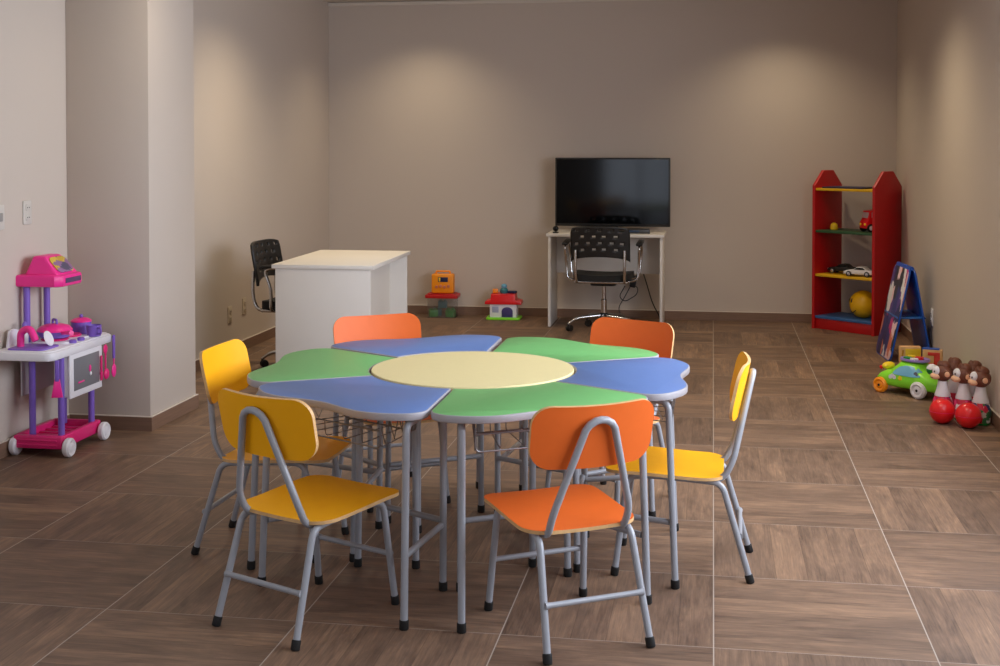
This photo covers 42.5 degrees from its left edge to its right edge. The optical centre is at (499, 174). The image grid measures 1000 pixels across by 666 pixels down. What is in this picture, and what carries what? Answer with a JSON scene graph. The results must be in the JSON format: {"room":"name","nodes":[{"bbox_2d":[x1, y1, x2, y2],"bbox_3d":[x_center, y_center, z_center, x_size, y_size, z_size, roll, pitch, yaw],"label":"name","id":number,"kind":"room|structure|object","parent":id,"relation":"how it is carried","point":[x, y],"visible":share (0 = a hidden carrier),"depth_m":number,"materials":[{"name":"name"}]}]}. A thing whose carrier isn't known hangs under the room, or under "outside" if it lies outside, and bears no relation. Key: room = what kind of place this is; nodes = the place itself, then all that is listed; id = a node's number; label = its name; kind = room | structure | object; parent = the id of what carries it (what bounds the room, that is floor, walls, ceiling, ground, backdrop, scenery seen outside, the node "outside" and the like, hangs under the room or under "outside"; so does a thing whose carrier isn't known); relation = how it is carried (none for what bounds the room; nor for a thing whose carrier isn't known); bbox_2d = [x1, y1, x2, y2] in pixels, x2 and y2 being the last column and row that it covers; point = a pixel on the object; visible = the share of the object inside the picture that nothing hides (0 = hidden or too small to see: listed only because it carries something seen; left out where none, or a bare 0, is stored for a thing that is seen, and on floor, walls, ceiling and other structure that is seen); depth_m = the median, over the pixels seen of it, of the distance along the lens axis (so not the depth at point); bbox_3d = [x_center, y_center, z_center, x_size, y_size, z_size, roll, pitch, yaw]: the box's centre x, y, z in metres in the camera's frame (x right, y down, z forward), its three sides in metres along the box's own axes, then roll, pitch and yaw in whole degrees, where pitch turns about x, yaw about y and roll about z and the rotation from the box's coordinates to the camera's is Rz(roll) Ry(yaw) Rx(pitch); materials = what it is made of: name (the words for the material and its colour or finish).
{"room":"children's room","nodes":[
{"label":"children's room","id":0,"kind":"room"},
{"bbox_2d":[65,0,195,415],"bbox_3d":[-1.984,-0.037,6.944,0.455,2.710,0.590,0,2,9],"label":"wall pillar","id":1,"kind":"structure","parent":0,"point":[130,63],"depth_m":6.67,"materials":[{"name":"beige paint"}]},
{"bbox_2d":[68,394,198,430],"bbox_3d":[-1.978,1.280,6.978,0.467,0.076,0.614,0,2,9],"label":"baseboard","id":2,"kind":"structure","parent":1,"relation":"attached to","point":[117,422],"depth_m":6.68,"materials":[{"name":"brown wood"}]},
{"bbox_2d":[0,0,328,441],"bbox_3d":[-2.665,0.018,4.838,0.200,2.710,13.070,0,2,9],"label":"wall","id":3,"kind":"structure","parent":0,"point":[261,67],"depth_m":8.77,"materials":[{"name":"beige paint"}]},
{"bbox_2d":[0,205,4,229],"bbox_3d":[-2.356,0.202,6.059,0.012,0.118,0.075,0,2,9],"label":"light switch","id":4,"kind":"object","parent":3,"relation":"attached to","point":[2,216],"visible":1,"depth_m":6.07,"materials":[{"name":"beige plastic"}]},
{"bbox_2d":[23,200,31,224],"bbox_3d":[-2.316,0.185,6.300,0.012,0.118,0.075,0,2,9],"label":"wall outlet","id":5,"kind":"object","parent":3,"relation":"attached to","point":[27,212],"visible":1,"depth_m":6.29,"materials":[{"name":"beige plastic"}]},
{"bbox_2d":[0,326,275,458],"bbox_3d":[-2.561,1.335,4.855,0.012,0.076,13.070,0,2,9],"label":"baseboard","id":6,"kind":"structure","parent":3,"relation":"attached to","point":[251,341],"depth_m":9.31,"materials":[{"name":"brown wood"}]},
{"bbox_2d":[228,306,231,323],"bbox_3d":[-1.880,0.976,8.956,0.012,0.118,0.075,0,2,9],"label":"wall outlet","id":7,"kind":"object","parent":3,"relation":"attached to","point":[229,307],"visible":1,"depth_m":8.94,"materials":[{"name":"beige plastic"}]},
{"bbox_2d":[242,297,246,314],"bbox_3d":[-1.834,0.944,9.232,0.012,0.118,0.075,0,2,9],"label":"wall outlet","id":8,"kind":"object","parent":3,"relation":"attached to","point":[244,300],"visible":1,"depth_m":9.22,"materials":[{"name":"beige plastic"}]},
{"bbox_2d":[323,0,438,1],"bbox_3d":[-0.201,-1.375,4.393,5.195,0.100,13.470,0,2,9],"label":"ceiling","id":9,"kind":"structure","parent":0,"point":[323,0],"depth_m":11.07,"materials":[{"name":"paint"}]},
{"bbox_2d":[425,292,459,298],"bbox_3d":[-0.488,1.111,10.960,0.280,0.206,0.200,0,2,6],"label":"lid","id":10,"kind":"object","parent":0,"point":[455,295],"visible":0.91,"depth_m":10.87,"materials":[{"name":"red plastic"}]},
{"bbox_2d":[429,308,437,316],"bbox_3d":[-0.567,1.173,10.944,0.075,0.070,0.060,0,2,-11],"label":"block","id":11,"kind":"object","parent":10,"relation":"in","point":[432,312],"visible":1,"depth_m":10.92,"materials":[{"name":"green plastic"}]},
{"bbox_2d":[433,307,441,315],"bbox_3d":[-0.542,1.171,11.001,0.075,0.070,0.060,-1,2,-31],"label":"block","id":12,"kind":"object","parent":10,"relation":"in","point":[439,309],"visible":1,"depth_m":10.99,"materials":[{"name":"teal plastic"}]},
{"bbox_2d":[438,299,446,307],"bbox_3d":[-0.488,1.101,10.959,0.075,0.070,0.060,0,2,4],"label":"block","id":13,"kind":"object","parent":10,"relation":"in","point":[441,303],"visible":1,"depth_m":10.93,"materials":[{"name":"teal plastic"}]},
{"bbox_2d":[432,270,454,292],"bbox_3d":[-0.484,0.910,10.939,0.190,0.193,0.100,0,2,6],"label":"box","id":14,"kind":"object","parent":10,"relation":"on","point":[441,282],"visible":1,"depth_m":10.90,"materials":[{"name":"orange plastic"}]},
{"bbox_2d":[445,308,455,316],"bbox_3d":[-0.419,1.174,10.919,0.075,0.070,0.060,1,2,24],"label":"block","id":15,"kind":"object","parent":10,"relation":"in","point":[449,312],"visible":1,"depth_m":10.90,"materials":[{"name":"green plastic"}]},
{"bbox_2d":[0,314,999,665],"bbox_3d":[-0.201,1.434,4.466,5.195,0.100,13.470,0,2,9],"label":"floor","id":16,"kind":"structure","parent":0,"point":[872,522],"depth_m":4.75,"materials":[{"name":"brown wood"}]},
{"bbox_2d":[0,254,111,456],"bbox_3d":[-2.164,0.865,6.275,0.326,0.942,0.645,0,2,9],"label":"toy kitchen","id":17,"kind":"object","parent":16,"relation":"on","point":[78,354],"visible":0.92,"depth_m":6.20,"materials":[{"name":"plastic"}]},
{"bbox_2d":[22,321,28,343],"bbox_3d":[-2.281,0.760,6.168,0.034,0.110,0.034,0,2,9],"label":"soap bottle","id":18,"kind":"object","parent":17,"relation":"on","point":[26,337],"visible":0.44,"depth_m":6.16,"materials":[{"name":"white plastic"}]},
{"bbox_2d":[17,326,38,346],"bbox_3d":[-2.226,0.762,6.060,0.118,0.100,0.034,1,2,19],"label":"tap","id":19,"kind":"object","parent":17,"relation":"on","point":[30,330],"depth_m":6.05,"materials":[{"name":"pink plastic"}]},
{"bbox_2d":[8,344,58,350],"bbox_3d":[-2.202,0.816,6.065,0.190,0.008,0.170,0,2,9],"label":"sink","id":20,"kind":"object","parent":17,"relation":"in","point":[17,347],"depth_m":6.04,"materials":[{"name":"purple plastic"}]},
{"bbox_2d":[44,331,53,345],"bbox_3d":[-2.140,0.776,6.094,0.032,0.070,0.076,0,2,9],"label":"plate","id":21,"kind":"object","parent":17,"relation":"on","point":[48,337],"visible":1,"depth_m":6.10,"materials":[{"name":"white plastic"}]},
{"bbox_2d":[26,254,75,274],"bbox_3d":[-2.199,0.440,6.303,0.168,0.094,0.203,0,2,9],"label":"hood","id":22,"kind":"object","parent":17,"relation":"attached to","point":[46,264],"depth_m":6.23,"materials":[{"name":"pink plastic"}]},
{"bbox_2d":[36,318,73,338],"bbox_3d":[-2.138,0.747,6.230,0.255,0.094,0.168,1,2,44],"label":"pan","id":23,"kind":"object","parent":17,"relation":"on","point":[58,330],"visible":0.94,"depth_m":6.20,"materials":[{"name":"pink plastic"}]},
{"bbox_2d":[0,332,111,361],"bbox_3d":[-2.164,0.835,6.274,0.297,0.046,0.645,0,2,9],"label":"countertop","id":24,"kind":"structure","parent":17,"relation":"on","point":[63,350],"depth_m":6.02,"materials":[{"name":"white plastic"}]},
{"bbox_2d":[51,360,62,397],"bbox_3d":[-2.062,0.951,5.982,0.052,0.175,0.010,0,2,-16],"label":"spatula","id":25,"kind":"object","parent":17,"relation":"hanging from","point":[57,391],"visible":1,"depth_m":5.98,"materials":[{"name":"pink plastic"}]},
{"bbox_2d":[14,418,99,449],"bbox_3d":[-2.168,1.268,6.297,0.255,0.062,0.400,0,2,9],"label":"tray","id":26,"kind":"object","parent":17,"relation":"on","point":[46,435],"depth_m":6.21,"materials":[{"name":"plastic"}]},
{"bbox_2d":[31,334,88,343],"bbox_3d":[-2.146,0.804,6.319,0.228,0.018,0.260,0,2,9],"label":"cooktop","id":27,"kind":"object","parent":17,"relation":"in","point":[75,338],"depth_m":6.24,"materials":[{"name":"white plastic"}]},
{"bbox_2d":[54,345,101,398],"bbox_3d":[-2.060,0.961,6.288,0.098,0.215,0.325,0,2,9],"label":"oven","id":28,"kind":"object","parent":17,"relation":"in","point":[79,372],"depth_m":6.22,"materials":[{"name":"white plastic"}]},
{"bbox_2d":[70,314,91,333],"bbox_3d":[-2.126,0.755,6.522,0.104,0.098,0.104,0,2,-11],"label":"pot","id":29,"kind":"object","parent":17,"relation":"on","point":[78,324],"visible":0.88,"depth_m":6.48,"materials":[{"name":"purple plastic"}]},
{"bbox_2d":[86,324,101,336],"bbox_3d":[-2.021,0.779,6.425,0.092,0.056,0.074,0,2,7],"label":"cup","id":30,"kind":"object","parent":17,"relation":"on","point":[93,330],"visible":1,"depth_m":6.39,"materials":[{"name":"purple plastic"}]},
{"bbox_2d":[100,355,102,380],"bbox_3d":[-1.990,0.965,6.417,0.007,0.125,0.024,0,2,9],"label":"fork","id":31,"kind":"object","parent":17,"relation":"hanging from","point":[101,364],"visible":1,"depth_m":6.41,"materials":[{"name":"plastic"}]},
{"bbox_2d":[103,344,108,378],"bbox_3d":[-1.979,0.941,6.459,0.024,0.177,0.048,0,2,9],"label":"ladle","id":32,"kind":"object","parent":17,"relation":"hanging from","point":[105,348],"visible":1,"depth_m":6.45,"materials":[{"name":"plastic"}]},
{"bbox_2d":[103,368,108,378],"bbox_3d":[-1.979,1.001,6.460,0.024,0.056,0.048,0,2,9],"label":"bowl","id":33,"kind":"object","parent":32,"relation":"on","point":[106,372],"depth_m":6.45,"materials":[{"name":"plastic"}]},
{"bbox_2d":[111,335,115,376],"bbox_3d":[-1.964,0.922,6.535,0.016,0.216,0.048,0,2,9],"label":"spoon","id":34,"kind":"object","parent":17,"relation":"hanging from","point":[113,369],"visible":1,"depth_m":6.53,"materials":[{"name":"purple plastic"}]},
{"bbox_2d":[250,239,282,366],"bbox_3d":[-1.324,0.856,8.447,0.561,0.846,0.630,0,2,12],"label":"office chair","id":35,"kind":"object","parent":16,"relation":"on","point":[262,255],"visible":0.47,"depth_m":8.40,"materials":[{"name":"black plastic"}]},
{"bbox_2d":[191,339,350,562],"bbox_3d":[-0.841,1.008,4.774,0.515,0.741,0.400,0,2,11],"label":"chair","id":36,"kind":"object","parent":16,"relation":"on","point":[226,364],"visible":0.7,"depth_m":4.75,"materials":[{"name":"yellow wood"}]},
{"bbox_2d":[212,388,399,650],"bbox_3d":[-0.604,1.027,4.069,0.400,0.741,0.515,1,2,35],"label":"chair","id":37,"kind":"object","parent":16,"relation":"on","point":[281,429],"visible":1,"depth_m":3.95,"materials":[{"name":"yellow plastic"}]},
{"bbox_2d":[247,348,393,569],"bbox_3d":[-0.648,1.042,4.809,0.454,0.666,0.734,0,2,9],"label":"table","id":38,"kind":"object","parent":16,"relation":"on","point":[321,363],"visible":0.38,"depth_m":4.72,"materials":[{"name":"green laminate"}]},
{"bbox_2d":[271,250,410,362],"bbox_3d":[-0.994,0.907,8.250,0.630,0.755,1.060,0,2,8],"label":"desk","id":39,"kind":"object","parent":16,"relation":"on","point":[313,290],"visible":0.68,"depth_m":7.76,"materials":[{"name":"white laminate"}]},
{"bbox_2d":[257,376,450,630],"bbox_3d":[-0.453,1.056,4.289,0.734,0.666,0.454,1,2,39],"label":"table","id":40,"kind":"object","parent":16,"relation":"on","point":[366,397],"visible":0.8,"depth_m":4.23,"materials":[{"name":"blue laminate"}]},
{"bbox_2d":[313,407,416,448],"bbox_3d":[-0.486,0.807,4.241,0.503,0.080,0.254,1,2,39],"label":"wire basket","id":41,"kind":"object","parent":40,"relation":"on","point":[348,418],"depth_m":4.13,"materials":[{"name":"grey metal"}]},
{"bbox_2d":[333,313,450,512],"bbox_3d":[-0.460,0.990,5.455,0.400,0.741,0.515,-1,2,-24],"label":"chair","id":42,"kind":"object","parent":16,"relation":"on","point":[401,325],"visible":0.24,"depth_m":5.62,"materials":[{"name":"orange plastic"}]},
{"bbox_2d":[331,335,501,523],"bbox_3d":[-0.304,1.030,5.262,0.734,0.666,0.454,-1,2,-21],"label":"table","id":43,"kind":"object","parent":16,"relation":"on","point":[395,348],"visible":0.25,"depth_m":5.20,"materials":[{"name":"blue laminate"}]},
{"bbox_2d":[371,351,573,568],"bbox_3d":[-0.100,1.043,4.718,0.741,0.668,0.741,0,2,9],"label":"round table","id":44,"kind":"object","parent":16,"relation":"on","point":[473,369],"visible":0.74,"depth_m":4.64,"materials":[{"name":"beige laminate"}]},
{"bbox_2d":[485,292,522,319],"bbox_3d":[0.035,1.109,10.853,0.310,0.215,0.200,0,2,7],"label":"house","id":45,"kind":"object","parent":16,"relation":"on","point":[502,306],"visible":0.99,"depth_m":10.77,"materials":[{"name":"plastic"}]},
{"bbox_2d":[500,284,507,293],"bbox_3d":[0.035,0.960,10.849,0.068,0.080,0.068,0,2,9],"label":"cup","id":46,"kind":"object","parent":45,"relation":"on","point":[503,289],"visible":1,"depth_m":10.82,"materials":[{"name":"teal plastic"}]},
{"bbox_2d":[431,382,651,633],"bbox_3d":[0.096,1.058,4.198,0.734,0.666,0.454,-1,2,-21],"label":"table","id":47,"kind":"object","parent":16,"relation":"on","point":[462,407],"visible":0.6,"depth_m":4.14,"materials":[{"name":"green laminate"}]},
{"bbox_2d":[472,420,529,452],"bbox_3d":[0.115,0.809,4.142,0.503,0.080,0.254,-1,2,-21],"label":"wire basket","id":48,"kind":"object","parent":47,"relation":"on","point":[521,429],"depth_m":3.99,"materials":[{"name":"grey metal"}]},
{"bbox_2d":[484,398,655,664],"bbox_3d":[0.202,1.030,3.959,0.400,0.741,0.515,-1,2,-22],"label":"chair","id":49,"kind":"object","parent":16,"relation":"on","point":[568,438],"visible":1,"depth_m":3.80,"materials":[{"name":"orange plastic"}]},
{"bbox_2d":[493,337,658,533],"bbox_3d":[0.253,1.033,5.148,0.734,0.666,0.454,1,2,39],"label":"table","id":50,"kind":"object","parent":16,"relation":"on","point":[568,351],"visible":0.29,"depth_m":5.13,"materials":[{"name":"green laminate"}]},
{"bbox_2d":[562,226,644,330],"bbox_3d":[0.815,0.812,10.119,0.630,0.846,0.561,0,2,11],"label":"office chair","id":51,"kind":"object","parent":16,"relation":"on","point":[595,278],"visible":0.89,"depth_m":9.92,"materials":[{"name":"black plastic"}]},
{"bbox_2d":[546,229,665,326],"bbox_3d":[0.878,0.847,10.534,0.945,0.755,0.500,0,2,9],"label":"computer desk","id":52,"kind":"object","parent":16,"relation":"on","point":[653,260],"visible":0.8,"depth_m":10.63,"materials":[{"name":"white laminate"}]},
{"bbox_2d":[553,226,558,232],"bbox_3d":[0.451,0.443,10.410,0.048,0.059,0.051,0,2,9],"label":"webcam","id":53,"kind":"object","parent":52,"relation":"on","point":[555,228],"visible":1,"depth_m":10.39,"materials":[{"name":"black plastic"}]},
{"bbox_2d":[555,158,669,231],"bbox_3d":[0.926,0.164,10.579,0.945,0.608,0.200,0,2,9],"label":"television","id":54,"kind":"object","parent":52,"relation":"on","point":[624,192],"visible":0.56,"depth_m":10.56,"materials":[{"name":"black plastic"}]},
{"bbox_2d":[619,275,637,312],"bbox_3d":[1.070,0.855,10.719,0.166,0.722,0.063,0,2,-3],"label":"cable","id":55,"kind":"object","parent":52,"relation":"hanging from","point":[632,284],"visible":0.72,"depth_m":10.71,"materials":[{"name":"black plastic"}]},
{"bbox_2d":[628,228,649,233],"bbox_3d":[1.108,0.456,10.372,0.200,0.036,0.123,0,2,5],"label":"media box","id":56,"kind":"object","parent":52,"relation":"on","point":[631,230],"visible":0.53,"depth_m":10.31,"materials":[{"name":"black plastic"}]},
{"bbox_2d":[643,274,659,319],"bbox_3d":[1.258,0.856,10.675,0.160,0.721,0.017,1,2,20],"label":"cable","id":57,"kind":"object","parent":52,"relation":"hanging from","point":[643,274],"visible":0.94,"depth_m":10.68,"materials":[{"name":"black plastic"}]},
{"bbox_2d":[545,317,673,503],"bbox_3d":[0.450,0.994,5.319,0.400,0.741,0.515,1,2,35],"label":"chair","id":58,"kind":"object","parent":16,"relation":"on","point":[657,337],"visible":0.25,"depth_m":5.46,"materials":[{"name":"orange wood"}]},
{"bbox_2d":[556,357,689,589],"bbox_3d":[0.449,1.047,4.628,0.454,0.666,0.734,0,2,9],"label":"table","id":59,"kind":"object","parent":16,"relation":"on","point":[659,379],"visible":0.73,"depth_m":4.46,"materials":[{"name":"blue laminate"}]},
{"bbox_2d":[653,398,675,421],"bbox_3d":[0.501,0.797,4.612,0.254,0.080,0.503,0,2,9],"label":"wire basket","id":60,"kind":"object","parent":59,"relation":"on","point":[672,404],"depth_m":4.41,"materials":[{"name":"grey metal"}]},
{"bbox_2d":[606,351,755,583],"bbox_3d":[0.645,1.014,4.559,0.515,0.741,0.400,0,2,10],"label":"chair","id":61,"kind":"object","parent":16,"relation":"on","point":[709,468],"visible":0.88,"depth_m":4.44,"materials":[{"name":"yellow plastic"}]},
{"bbox_2d":[812,170,901,335],"bbox_3d":[2.824,0.601,10.186,0.370,1.265,0.575,-1,2,-41],"label":"bookcase","id":62,"kind":"object","parent":16,"relation":"on","point":[886,191],"visible":0.9,"depth_m":10.12,"materials":[{"name":"red paint"}]},
{"bbox_2d":[830,223,837,229],"bbox_3d":[2.675,0.412,10.287,0.061,0.057,0.060,0,2,9],"label":"ball","id":63,"kind":"object","parent":62,"relation":"on","point":[833,226],"visible":1,"depth_m":10.26,"materials":[{"name":"yellow plastic"}]},
{"bbox_2d":[827,263,855,272],"bbox_3d":[2.749,0.751,10.301,0.231,0.077,0.106,1,2,41],"label":"toy car","id":64,"kind":"object","parent":62,"relation":"on","point":[845,266],"visible":0.64,"depth_m":10.27,"materials":[{"name":"black plastic"}]},
{"bbox_2d":[822,186,871,188],"bbox_3d":[2.775,0.102,10.193,0.240,0.012,0.360,-1,2,-45],"label":"picture book","id":65,"kind":"object","parent":62,"relation":"on","point":[839,187],"visible":0.81,"depth_m":10.11,"materials":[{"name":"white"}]},
{"bbox_2d":[843,266,871,277],"bbox_3d":[2.816,0.757,10.055,0.236,0.079,0.108,1,2,36],"label":"toy car","id":66,"kind":"object","parent":62,"relation":"on","point":[861,270],"visible":0.93,"depth_m":10.02,"materials":[{"name":"white plastic"}]},
{"bbox_2d":[849,290,871,317],"bbox_3d":[2.866,1.021,10.139,0.219,0.216,0.216,0,2,9],"label":"ball","id":67,"kind":"object","parent":62,"relation":"on","point":[860,302],"visible":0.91,"depth_m":10.06,"materials":[{"name":"yellow plastic"}]},
{"bbox_2d":[859,209,871,231],"bbox_3d":[2.909,0.359,10.037,0.188,0.175,0.128,0,2,-16],"label":"toy truck","id":68,"kind":"object","parent":62,"relation":"on","point":[865,224],"visible":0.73,"depth_m":9.99,"materials":[{"name":"red plastic"}]},
{"bbox_2d":[876,261,929,360],"bbox_3d":[2.796,0.943,8.899,0.289,0.650,0.440,0,2,4],"label":"easel","id":69,"kind":"object","parent":16,"relation":"on","point":[904,285],"visible":0.85,"depth_m":8.85,"materials":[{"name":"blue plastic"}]},
{"bbox_2d":[884,310,925,318],"bbox_3d":[2.803,0.967,8.899,0.190,0.012,0.400,0,2,4],"label":"tray","id":70,"kind":"object","parent":69,"relation":"on","point":[889,314],"depth_m":8.81,"materials":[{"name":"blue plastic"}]},
{"bbox_2d":[873,356,937,398],"bbox_3d":[2.458,1.194,7.621,0.266,0.213,0.407,-1,2,-38],"label":"toy","id":71,"kind":"object","parent":16,"relation":"on","point":[912,375],"visible":0.85,"depth_m":7.55,"materials":[{"name":"plastic"}]},
{"bbox_2d":[926,364,935,373],"bbox_3d":[2.482,1.119,7.380,0.064,0.065,0.066,0,2,2],"label":"ball","id":72,"kind":"object","parent":71,"relation":"on","point":[929,367],"visible":0.56,"depth_m":7.36,"materials":[{"name":"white plastic"}]},
{"bbox_2d":[899,345,920,362],"bbox_3d":[2.510,1.172,7.865,0.125,0.245,0.056,0,2,3],"label":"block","id":73,"kind":"object","parent":16,"relation":"on","point":[903,350],"visible":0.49,"depth_m":7.84,"materials":[{"name":"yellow wood"}]},
{"bbox_2d":[922,347,942,365],"bbox_3d":[2.627,1.175,7.807,0.118,0.242,0.054,1,2,23],"label":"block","id":74,"kind":"object","parent":16,"relation":"on","point":[934,354],"visible":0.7,"depth_m":7.78,"materials":[{"name":"brown wood"}]},
{"bbox_2d":[930,360,952,403],"bbox_3d":[2.401,1.163,6.987,0.123,0.309,0.116,0,2,-5],"label":"pin","id":75,"kind":"object","parent":16,"relation":"on","point":[943,371],"visible":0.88,"depth_m":6.96,"materials":[{"name":"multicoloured plastic"}]},
{"bbox_2d":[929,398,954,423],"bbox_3d":[2.349,1.256,6.827,0.134,0.132,0.134,0,2,9],"label":"ball","id":76,"kind":"object","parent":16,"relation":"on","point":[941,410],"visible":0.99,"depth_m":6.78,"materials":[{"name":"red plastic"}]},
{"bbox_2d":[948,357,961,402],"bbox_3d":[2.497,1.160,7.093,0.123,0.309,0.116,0,2,-6],"label":"pin","id":77,"kind":"object","parent":16,"relation":"on","point":[953,386],"visible":0.18,"depth_m":7.06,"materials":[{"name":"multicoloured plastic"}]},
{"bbox_2d":[951,363,972,419],"bbox_3d":[2.486,1.165,6.907,0.123,0.309,0.116,0,2,-4],"label":"pin","id":78,"kind":"object","parent":16,"relation":"on","point":[961,374],"visible":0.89,"depth_m":6.88,"materials":[{"name":"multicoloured plastic"}]},
{"bbox_2d":[955,402,981,427],"bbox_3d":[2.449,1.258,6.720,0.134,0.132,0.134,0,2,9],"label":"ball","id":79,"kind":"object","parent":16,"relation":"on","point":[968,415],"visible":1,"depth_m":6.67,"materials":[{"name":"red plastic"}]},
{"bbox_2d":[968,360,981,399],"bbox_3d":[2.572,1.163,6.994,0.123,0.309,0.116,0,2,-6],"label":"pin","id":80,"kind":"object","parent":16,"relation":"on","point":[974,363],"visible":0.12,"depth_m":6.97,"materials":[{"name":"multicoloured plastic"}]},
{"bbox_2d":[968,366,991,425],"bbox_3d":[2.541,1.168,6.807,0.123,0.309,0.116,0,2,-3],"label":"pin","id":81,"kind":"object","parent":16,"relation":"on","point":[980,378],"visible":0.94,"depth_m":6.77,"materials":[{"name":"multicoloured plastic"}]},
{"bbox_2d":[329,0,897,312],"bbox_3d":[0.883,-0.142,10.973,5.195,2.710,0.200,0,2,9],"label":"wall","id":82,"kind":"structure","parent":0,"point":[449,124],"depth_m":10.85,"materials":[{"name":"beige paint"}]},
{"bbox_2d":[328,0,665,5],"bbox_3d":[0.866,-1.474,10.830,4.795,0.030,0.020,0,2,9],"label":"trim","id":83,"kind":"structure","parent":82,"relation":"attached to","point":[459,1],"depth_m":11.02,"materials":[{"name":"paint"}]},
{"bbox_2d":[407,305,811,322],"bbox_3d":[0.866,1.177,10.903,4.771,0.076,0.012,0,2,9],"label":"baseboard","id":84,"kind":"structure","parent":82,"relation":"attached to","point":[413,309],"depth_m":10.83,"materials":[{"name":"brown wood"}]},
{"bbox_2d":[896,0,999,414],"bbox_3d":[2.263,0.040,4.022,0.200,2.710,13.070,0,2,9],"label":"wall","id":85,"kind":"structure","parent":0,"point":[948,125],"depth_m":7.98,"materials":[{"name":"beige paint"}]},
{"bbox_2d":[930,308,932,325],"bbox_3d":[2.931,0.967,8.726,0.012,0.118,0.075,0,2,9],"label":"wall outlet","id":86,"kind":"object","parent":85,"relation":"attached to","point":[931,312],"visible":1,"depth_m":8.71,"materials":[{"name":"white plastic"}]},
{"bbox_2d":[901,321,999,431],"bbox_3d":[2.158,1.356,4.073,0.012,0.076,13.070,0,2,9],"label":"baseboard","id":87,"kind":"structure","parent":85,"relation":"attached to","point":[995,419],"depth_m":6.81,"materials":[{"name":"brown wood"}]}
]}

